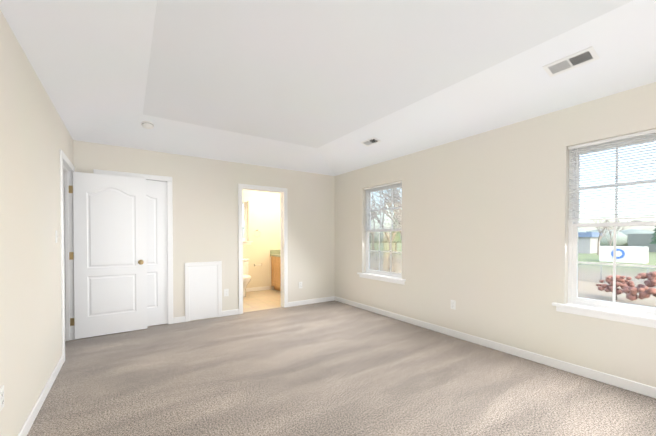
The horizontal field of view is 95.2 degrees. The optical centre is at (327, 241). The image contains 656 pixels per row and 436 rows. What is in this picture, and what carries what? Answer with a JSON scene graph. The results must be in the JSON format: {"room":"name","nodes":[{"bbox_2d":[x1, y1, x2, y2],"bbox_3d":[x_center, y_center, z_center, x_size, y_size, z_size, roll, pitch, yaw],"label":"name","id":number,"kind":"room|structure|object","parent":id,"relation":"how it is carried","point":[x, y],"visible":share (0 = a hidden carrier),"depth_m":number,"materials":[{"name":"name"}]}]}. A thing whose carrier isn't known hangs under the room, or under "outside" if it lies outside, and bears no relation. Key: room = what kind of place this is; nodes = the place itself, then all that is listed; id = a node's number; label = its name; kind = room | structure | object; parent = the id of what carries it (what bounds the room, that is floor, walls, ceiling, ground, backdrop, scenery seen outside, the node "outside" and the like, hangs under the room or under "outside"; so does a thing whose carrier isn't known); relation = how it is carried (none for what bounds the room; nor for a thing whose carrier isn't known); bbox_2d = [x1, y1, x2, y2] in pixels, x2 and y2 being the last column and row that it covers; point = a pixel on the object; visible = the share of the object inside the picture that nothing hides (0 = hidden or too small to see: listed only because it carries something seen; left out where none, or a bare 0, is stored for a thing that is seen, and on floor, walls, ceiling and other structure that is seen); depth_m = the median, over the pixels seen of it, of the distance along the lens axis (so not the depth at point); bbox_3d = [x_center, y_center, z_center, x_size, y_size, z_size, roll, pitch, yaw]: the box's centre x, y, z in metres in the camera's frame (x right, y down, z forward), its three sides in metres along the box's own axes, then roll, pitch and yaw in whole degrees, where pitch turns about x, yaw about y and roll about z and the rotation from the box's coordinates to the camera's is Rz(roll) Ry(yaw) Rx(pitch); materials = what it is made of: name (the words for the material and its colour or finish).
{"room":"empty bedroom","nodes":[
{"label":"empty bedroom","id":0,"kind":"room"},
{"bbox_2d":[0,10,72,435],"bbox_3d":[-1.584,-0.215,1.276,0.120,2.890,5.980,-1,1,-34],"label":"wall","id":1,"kind":"structure","parent":0,"point":[35,137],"depth_m":1.95,"materials":[{"name":"beige paint"}]},
{"bbox_2d":[0,385,3,410],"bbox_3d":[-1.670,0.806,1.534,0.008,0.114,0.070,-1,1,-34],"label":"electrical outlet","id":2,"kind":"object","parent":1,"relation":"attached to","point":[1,397],"visible":1,"depth_m":1.53,"materials":[{"name":"white plastic"}]},
{"bbox_2d":[18,355,63,435],"bbox_3d":[-1.273,1.192,0.953,0.017,0.085,4.825,-1,1,-34],"label":"baseboard","id":3,"kind":"structure","parent":1,"relation":"attached to","point":[35,410],"depth_m":2.17,"materials":[{"name":"white wood"}]},
{"bbox_2d":[60,149,75,361],"bbox_3d":[-2.914,0.150,3.279,0.139,2.105,0.890,-1,1,-34],"label":"door frame","id":4,"kind":"structure","parent":1,"relation":"attached to","point":[68,248],"depth_m":3.58,"materials":[{"name":"white wood"}]},
{"bbox_2d":[69,172,147,338],"bbox_3d":[-2.778,0.173,3.825,0.800,2.020,0.163,-1,1,-34],"label":"entry door","id":5,"kind":"structure","parent":1,"relation":"in","point":[109,257],"depth_m":3.80,"materials":[{"name":"white painted wood"},{"name":"antique brass"}]},
{"bbox_2d":[73,140,334,320],"bbox_3d":[-1.583,-0.263,4.804,4.050,2.890,0.120,-1,1,-34],"label":"wall","id":6,"kind":"structure","parent":0,"point":[205,206],"depth_m":4.71,"materials":[{"name":"beige paint"}]},
{"bbox_2d":[93,169,172,323],"bbox_3d":[-2.596,0.140,4.048,0.890,2.105,0.017,-1,1,-34],"label":"trim","id":7,"kind":"structure","parent":6,"relation":"attached to","point":[169,235],"depth_m":4.26,"materials":[{"name":"white wood"}]},
{"bbox_2d":[146,180,167,325],"bbox_3d":[-2.614,0.170,4.075,0.754,2.020,0.035,-1,1,-34],"label":"closet door","id":8,"kind":"structure","parent":6,"relation":"in","point":[157,280],"depth_m":4.20,"materials":[{"name":"white wood"}]},
{"bbox_2d":[185,261,221,321],"bbox_3d":[-1.880,0.751,4.537,0.525,0.870,0.016,-1,1,-34],"label":"access panel","id":9,"kind":"object","parent":6,"relation":"attached to","point":[203,290],"depth_m":4.53,"materials":[{"name":"white"}]},
{"bbox_2d":[224,289,228,296],"bbox_3d":[-1.606,0.814,4.727,0.074,0.118,0.010,-1,1,-34],"label":"electrical outlet","id":10,"kind":"object","parent":6,"relation":"attached to","point":[226,292],"visible":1,"depth_m":4.73,"materials":[{"name":"white plastic"}]},
{"bbox_2d":[222,309,238,316],"bbox_3d":[-1.553,1.141,4.764,0.265,0.085,0.013,-1,1,-34],"label":"baseboard","id":11,"kind":"structure","parent":6,"relation":"attached to","point":[229,312],"depth_m":4.76,"materials":[{"name":"white wood"}]},
{"bbox_2d":[238,184,287,313],"bbox_3d":[-1.118,0.126,5.121,0.870,2.105,0.154,-1,1,-34],"label":"door frame","id":12,"kind":"structure","parent":6,"relation":"attached to","point":[240,224],"depth_m":5.26,"materials":[{"name":"white wood"}]},
{"bbox_2d":[288,296,333,306],"bbox_3d":[-0.305,1.129,5.600,1.000,0.085,0.013,-1,1,-34],"label":"baseboard","id":13,"kind":"structure","parent":6,"relation":"attached to","point":[311,301],"depth_m":5.58,"materials":[{"name":"white wood"}]},
{"bbox_2d":[243,190,279,288],"bbox_3d":[-1.920,1.335,6.863,2.340,5.640,0.160,-1,1,-34],"label":"wall","id":14,"kind":"structure","parent":0,"point":[263,213],"depth_m":6.98,"materials":[{"name":"paint"}]},
{"bbox_2d":[243,202,246,240],"bbox_3d":[-2.188,-0.453,6.702,0.760,0.920,0.080,-1,1,-34],"label":"bathroom window","id":15,"kind":"structure","parent":14,"relation":"in","point":[245,222],"depth_m":6.87,"materials":[{"name":"white plastic"}]},
{"bbox_2d":[243,241,252,244],"bbox_3d":[-2.134,0.044,6.627,0.930,0.079,0.125,-1,1,-34],"label":"window sill","id":16,"kind":"structure","parent":14,"relation":"attached to","point":[246,242],"depth_m":6.78,"materials":[{"name":"white"}]},
{"bbox_2d":[246,286,269,291],"bbox_3d":[-2.050,1.115,6.668,1.610,0.085,0.013,-1,1,-34],"label":"baseboard","id":17,"kind":"structure","parent":14,"relation":"attached to","point":[258,288],"depth_m":6.94,"materials":[{"name":"white wood"}]},
{"bbox_2d":[243,289,280,312],"bbox_3d":[-1.352,1.224,6.159,2.500,0.120,1.960,-1,1,-34],"label":"floor","id":18,"kind":"structure","parent":0,"point":[261,300],"depth_m":5.89,"materials":[{"name":"tile"}]},
{"bbox_2d":[243,258,250,296],"bbox_3d":[-1.856,0.779,6.348,0.490,0.765,0.729,-1,1,-34],"label":"toilet","id":19,"kind":"object","parent":18,"relation":"on","point":[246,278],"visible":0.31,"depth_m":6.29,"materials":[{"name":"white ceramic"}]},
{"bbox_2d":[270,250,280,290],"bbox_3d":[-0.803,0.686,6.777,0.568,0.940,1.208,-1,1,-34],"label":"bathroom vanity","id":20,"kind":"object","parent":18,"relation":"on","point":[275,270],"visible":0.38,"depth_m":6.93,"materials":[{"name":"brown wood"}]},
{"bbox_2d":[0,0,655,175],"bbox_3d":[0.098,-1.325,2.389,3.930,0.200,5.740,-1,1,-34],"label":"ceiling","id":21,"kind":"structure","parent":0,"point":[325,87],"depth_m":2.40,"materials":[{"name":"paint"}]},
{"bbox_2d":[141,121,153,128],"bbox_3d":[-2.154,-1.383,3.580,0.132,0.060,0.131,-1,1,-34],"label":"smoke detector","id":22,"kind":"object","parent":21,"relation":"attached to","point":[147,124],"visible":0.98,"depth_m":3.55,"materials":[{"name":"white plastic"}]},
{"bbox_2d":[361,137,380,146],"bbox_3d":[0.589,-1.373,4.151,0.143,0.039,0.275,-1,1,-34],"label":"ceiling vent","id":23,"kind":"object","parent":21,"relation":"in","point":[370,141],"visible":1,"depth_m":4.15,"materials":[{"name":"white metal"}]},
{"bbox_2d":[543,46,598,76],"bbox_3d":[1.832,-1.351,2.269,0.153,0.041,0.305,-1,1,-34],"label":"ceiling vent","id":24,"kind":"object","parent":21,"relation":"in","point":[576,59],"visible":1,"depth_m":2.26,"materials":[{"name":"white metal"}]},
{"bbox_2d":[27,300,655,435],"bbox_3d":[0.131,1.274,2.410,4.210,0.120,5.920,-1,1,-34],"label":"floor carpet","id":25,"kind":"object","parent":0,"point":[332,368],"visible":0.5,"depth_m":2.50,"materials":[{"name":"beige carpet"}]},
{"bbox_2d":[335,82,655,386],"bbox_3d":[1.268,1.244,4.351,0.160,5.890,7.880,-1,1,-34],"label":"wall","id":26,"kind":"structure","parent":0,"point":[485,217],"depth_m":3.27,"materials":[{"name":"beige paint"}]},
{"bbox_2d":[357,273,405,284],"bbox_3d":[0.860,0.598,4.840,0.125,0.079,1.070,-1,1,-34],"label":"window sill","id":27,"kind":"structure","parent":26,"relation":"attached to","point":[396,280],"depth_m":4.75,"materials":[{"name":"white wood"}]},
{"bbox_2d":[366,183,401,277],"bbox_3d":[0.941,-0.174,4.883,0.080,1.470,0.900,-1,1,-34],"label":"window","id":28,"kind":"structure","parent":26,"relation":"in","point":[381,252],"depth_m":4.92,"materials":[{"name":"white plastic"}]},
{"bbox_2d":[364,181,401,238],"bbox_3d":[0.881,-0.467,4.840,0.038,0.878,0.888,-1,1,-34],"label":"window blind","id":29,"kind":"object","parent":28,"relation":"attached to","point":[377,196],"visible":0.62,"depth_m":4.83,"materials":[{"name":"white plastic"}]},
{"bbox_2d":[451,300,455,309],"bbox_3d":[1.565,0.797,3.750,0.008,0.114,0.070,-1,1,-34],"label":"electrical outlet","id":30,"kind":"object","parent":26,"relation":"attached to","point":[453,304],"visible":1,"depth_m":3.74,"materials":[{"name":"white plastic"}]},
{"bbox_2d":[334,296,655,398],"bbox_3d":[1.724,1.157,3.512,0.017,0.085,5.740,-1,1,-34],"label":"baseboard","id":31,"kind":"structure","parent":26,"relation":"attached to","point":[633,386],"depth_m":3.04,"materials":[{"name":"white wood"}]},
{"bbox_2d":[552,302,655,327],"bbox_3d":[2.472,0.630,2.433,0.125,0.079,1.070,-1,1,-34],"label":"window sill","id":32,"kind":"structure","parent":26,"relation":"attached to","point":[620,316],"depth_m":2.53,"materials":[{"name":"white wood"}]},
{"bbox_2d":[568,133,655,315],"bbox_3d":[2.553,-0.141,2.477,0.080,1.470,0.900,-1,1,-34],"label":"window","id":33,"kind":"structure","parent":26,"relation":"in","point":[573,262],"depth_m":2.65,"materials":[{"name":"white plastic"}]},
{"bbox_2d":[568,129,655,220],"bbox_3d":[2.494,-0.435,2.433,0.038,0.878,0.888,-1,1,-34],"label":"window blind","id":34,"kind":"object","parent":33,"relation":"attached to","point":[606,141],"visible":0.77,"depth_m":2.54,"materials":[{"name":"white plastic"}]},
{"label":"outside","id":35,"kind":"structure","parent":0,"visible":0},
{"bbox_2d":[396,242,655,306],"bbox_3d":[9.645,3.848,48.562,570.000,0.500,570.000,-1,1,-34],"label":"ground","id":36,"kind":"structure","parent":35,"point":[594,292],"depth_m":32.25,"materials":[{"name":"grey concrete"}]},
{"bbox_2d":[243,227,652,245],"bbox_3d":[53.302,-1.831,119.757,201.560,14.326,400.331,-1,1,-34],"label":"tree","id":37,"kind":"object","parent":36,"relation":"on","point":[621,233],"depth_m":140.23,"materials":[{"name":"green plant"}]},
{"bbox_2d":[395,187,631,254],"bbox_3d":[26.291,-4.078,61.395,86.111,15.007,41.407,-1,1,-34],"label":"bare tree","id":38,"kind":"object","parent":36,"relation":"on","point":[600,232],"depth_m":66.06,"materials":[{"name":"brown plant"}]},
{"bbox_2d":[395,212,655,250],"bbox_3d":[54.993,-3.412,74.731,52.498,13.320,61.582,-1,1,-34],"label":"pine tree","id":39,"kind":"object","parent":36,"relation":"on","point":[652,242],"depth_m":83.07,"materials":[{"name":"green plant"}]},
{"bbox_2d":[400,253,655,286],"bbox_3d":[13.566,2.803,45.157,0.061,1.680,120.070,-1,1,-34],"label":"fence posts","id":40,"kind":"object","parent":36,"relation":"on","point":[616,266],"depth_m":26.81,"materials":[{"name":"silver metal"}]},
{"bbox_2d":[396,253,655,287],"bbox_3d":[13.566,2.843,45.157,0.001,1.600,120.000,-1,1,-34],"label":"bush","id":41,"kind":"object","parent":40,"relation":"attached to","point":[603,275],"depth_m":27.51,"materials":[{"name":"plant"}]},
{"bbox_2d":[578,232,655,263],"bbox_3d":[65.309,-0.158,93.884,76.540,6.300,71.400,-1,1,-34],"label":"buildings","id":42,"kind":"structure","parent":36,"relation":"on","point":[625,251],"depth_m":76.67,"materials":[{"name":"grey"}]},
{"bbox_2d":[596,271,655,300],"bbox_3d":[19.236,2.732,21.425,2.876,2.457,11.355,0,1,2],"label":"shrub","id":43,"kind":"object","parent":36,"relation":"on","point":[644,291],"depth_m":18.04,"materials":[{"name":"red leaves"},{"name":"foliage"}]}
]}

